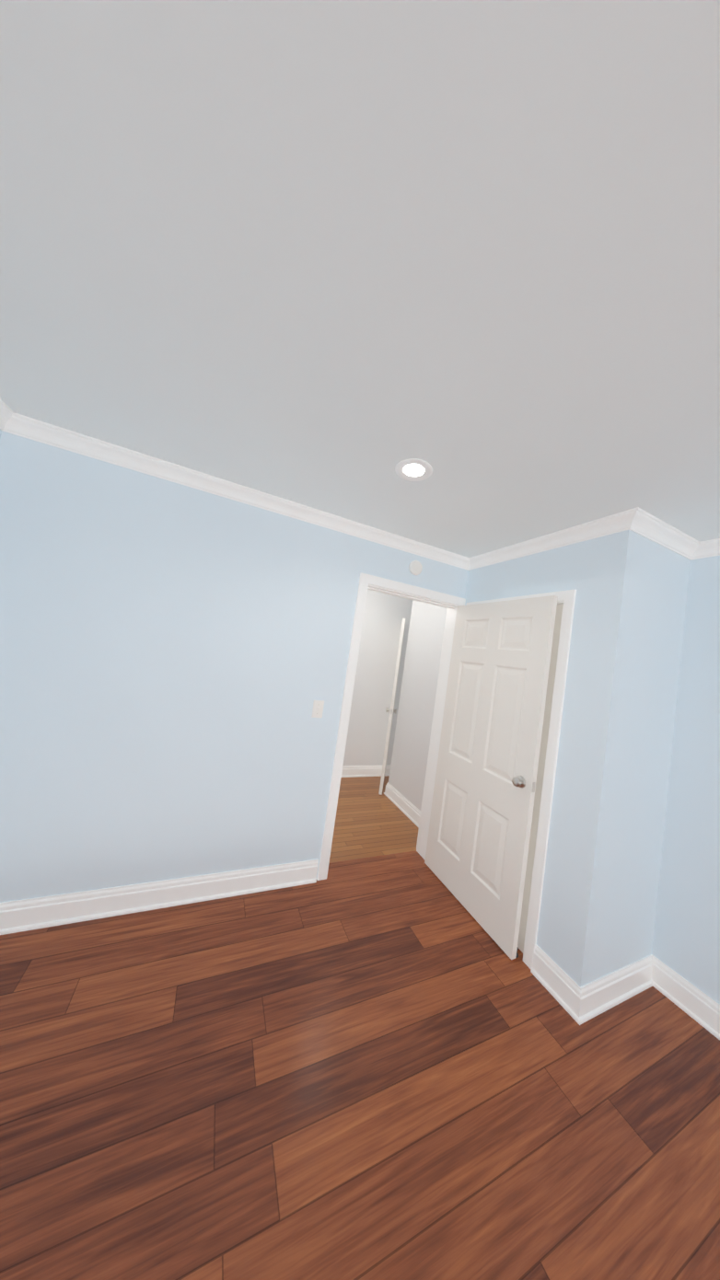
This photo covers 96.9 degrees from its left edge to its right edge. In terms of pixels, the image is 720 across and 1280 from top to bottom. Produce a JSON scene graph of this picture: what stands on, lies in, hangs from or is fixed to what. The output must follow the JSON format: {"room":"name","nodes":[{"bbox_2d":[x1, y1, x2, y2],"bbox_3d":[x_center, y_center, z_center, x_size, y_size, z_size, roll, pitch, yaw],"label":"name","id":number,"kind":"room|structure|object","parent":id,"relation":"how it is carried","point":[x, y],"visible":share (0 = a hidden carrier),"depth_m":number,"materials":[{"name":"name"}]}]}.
{"room":"empty bedroom","nodes":[
{"label":"empty bedroom","id":0,"kind":"room"},
{"bbox_2d":[0,430,468,902],"bbox_3d":[-0.231,0.402,2.242,3.618,2.440,0.140,9,-3,-24],"label":"wall","id":1,"kind":"structure","parent":0,"point":[173,661],"depth_m":1.77,"materials":[{"name":"blue paint"}]},
{"bbox_2d":[0,398,14,432],"bbox_3d":[-0.635,-0.973,-0.813,0.053,0.080,5.080,9,-3,-24],"label":"crown molding","id":2,"kind":"structure","parent":1,"relation":"attached to","point":[6,414],"depth_m":1.48,"materials":[{"name":"white wood"}]},
{"bbox_2d":[0,859,318,934],"bbox_3d":[-1.128,1.421,1.779,1.856,0.136,0.027,9,-3,-24],"label":"baseboard","id":3,"kind":"structure","parent":1,"relation":"attached to","point":[18,916],"depth_m":1.75,"materials":[{"name":"white wood"}]},
{"bbox_2d":[7,413,467,569],"bbox_3d":[-0.348,-0.815,2.060,2.791,0.080,0.053,9,-3,-24],"label":"crown molding","id":4,"kind":"structure","parent":1,"relation":"attached to","point":[26,427],"depth_m":1.84,"materials":[{"name":"white wood"}]},
{"bbox_2d":[311,700,323,717],"bbox_3d":[-0.281,0.463,2.136,0.072,0.116,0.016,9,-3,-24],"label":"switch plate","id":5,"kind":"object","parent":1,"relation":"attached to","point":[317,709],"visible":1,"depth_m":2.14,"materials":[{"name":"white plastic"}]},
{"bbox_2d":[316,572,465,880],"bbox_3d":[0.267,0.642,2.465,0.975,2.120,0.172,9,-3,-24],"label":"door frame","id":6,"kind":"structure","parent":1,"relation":"attached to","point":[365,580],"depth_m":2.37,"materials":[{"name":"white wood"}]},
{"bbox_2d":[408,560,422,575],"bbox_3d":[0.427,-0.549,2.418,0.112,0.112,0.030,9,-3,-24],"label":"smoke detector","id":7,"kind":"object","parent":1,"relation":"attached to","point":[415,567],"visible":1,"depth_m":2.40,"materials":[{"name":"white plastic"}]},
{"bbox_2d":[0,775,719,1279],"bbox_3d":[0.627,1.763,1.204,5.014,0.100,7.940,9,-3,-24],"label":"floor","id":8,"kind":"structure","parent":0,"point":[403,1066],"depth_m":1.12,"materials":[{"name":"brown wood"}]},
{"bbox_2d":[0,0,719,557],"bbox_3d":[0.981,-0.760,1.308,5.014,0.120,7.940,9,-3,-24],"label":"ceiling","id":9,"kind":"structure","parent":0,"point":[340,258],"depth_m":0.70,"materials":[{"name":"white paint"}]},
{"bbox_2d":[394,458,432,481],"bbox_3d":[0.251,-0.791,1.490,0.176,0.006,0.176,9,-3,-24],"label":"recessed light","id":10,"kind":"object","parent":9,"relation":"in","point":[412,469],"visible":1,"depth_m":1.48,"materials":[{"name":"white plastic"}]},
{"bbox_2d":[342,589,412,765],"bbox_3d":[-0.056,0.503,4.100,4.300,2.440,0.120,9,-3,-24],"label":"wall","id":11,"kind":"structure","parent":0,"point":[385,615],"depth_m":4.15,"materials":[{"name":"white paint"}]},
{"bbox_2d":[341,764,390,777],"bbox_3d":[-0.187,1.644,3.986,4.060,0.136,0.027,9,-3,-24],"label":"baseboard","id":12,"kind":"structure","parent":11,"relation":"attached to","point":[351,771],"depth_m":4.08,"materials":[{"name":"white wood"}]},
{"bbox_2d":[388,599,447,810],"bbox_3d":[0.726,0.579,3.276,0.120,2.440,0.980,9,-3,-24],"label":"wall","id":13,"kind":"structure","parent":0,"point":[415,713],"depth_m":3.37,"materials":[{"name":"white paint"}]},
{"bbox_2d":[378,618,404,795],"bbox_3d":[0.409,0.766,3.942,0.125,2.020,0.601,8,-2,8],"label":"hall door","id":14,"kind":"structure","parent":13,"relation":"in","point":[391,710],"depth_m":3.66,"materials":[{"name":"white wood"}]},
{"bbox_2d":[383,782,420,827],"bbox_3d":[0.548,1.716,3.236,0.147,0.136,1.006,9,-3,-24],"label":"baseboard","id":15,"kind":"structure","parent":13,"relation":"attached to","point":[407,808],"depth_m":3.30,"materials":[{"name":"white wood"}]},
{"bbox_2d":[464,530,690,987],"bbox_3d":[1.251,0.608,2.200,0.627,2.440,1.132,9,-3,-24],"label":"wall","id":16,"kind":"structure","parent":0,"point":[601,880],"depth_m":1.67,"materials":[{"name":"blue paint"}]},
{"bbox_2d":[424,595,557,959],"bbox_3d":[0.821,0.744,2.172,0.125,2.032,0.823,9,-3,-24],"label":"door","id":17,"kind":"structure","parent":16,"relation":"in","point":[478,831],"depth_m":2.05,"materials":[{"name":"white wood"}]},
{"bbox_2d":[466,589,576,969],"bbox_3d":[0.898,0.737,2.150,0.016,2.082,0.864,9,-3,-24],"label":"trim","id":18,"kind":"structure","parent":16,"relation":"attached to","point":[567,597],"depth_m":1.78,"materials":[{"name":"white wood"}]},
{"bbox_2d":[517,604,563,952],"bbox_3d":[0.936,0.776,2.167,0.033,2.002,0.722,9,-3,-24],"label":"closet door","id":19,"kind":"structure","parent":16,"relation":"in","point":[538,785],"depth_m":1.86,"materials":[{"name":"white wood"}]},
{"bbox_2d":[467,507,651,570],"bbox_3d":[1.131,-0.607,2.056,0.053,0.080,1.115,9,-3,-24],"label":"crown molding","id":20,"kind":"structure","parent":16,"relation":"attached to","point":[641,523],"depth_m":1.85,"materials":[{"name":"white wood"}]},
{"bbox_2d":[566,954,658,1025],"bbox_3d":[1.299,1.755,1.612,0.626,0.136,0.027,9,-3,-24],"label":"baseboard","id":21,"kind":"structure","parent":16,"relation":"attached to","point":[582,1004],"depth_m":1.59,"materials":[{"name":"white wood"}]},
{"bbox_2d":[633,515,703,560],"bbox_3d":[1.639,-0.551,1.700,0.540,0.080,0.053,9,-3,-24],"label":"crown molding","id":22,"kind":"structure","parent":16,"relation":"attached to","point":[659,532],"depth_m":1.72,"materials":[{"name":"white wood"}]},
{"bbox_2d":[651,555,719,1004],"bbox_3d":[2.418,0.701,0.481,0.140,2.440,5.220,9,-3,-24],"label":"wall","id":23,"kind":"structure","parent":0,"point":[686,942],"depth_m":1.71,"materials":[{"name":"blue paint"}]},
{"bbox_2d":[655,959,719,1040],"bbox_3d":[2.381,1.838,-0.053,0.027,0.136,3.948,9,-3,-24],"label":"baseboard","id":24,"kind":"structure","parent":23,"relation":"attached to","point":[703,1009],"depth_m":1.60,"materials":[{"name":"white wood"}]},
{"bbox_2d":[695,538,719,559],"bbox_3d":[2.693,-0.472,0.037,0.053,0.080,3.948,9,-3,-24],"label":"crown molding","id":25,"kind":"structure","parent":23,"relation":"attached to","point":[710,547],"depth_m":1.76,"materials":[{"name":"white wood"}]}
]}

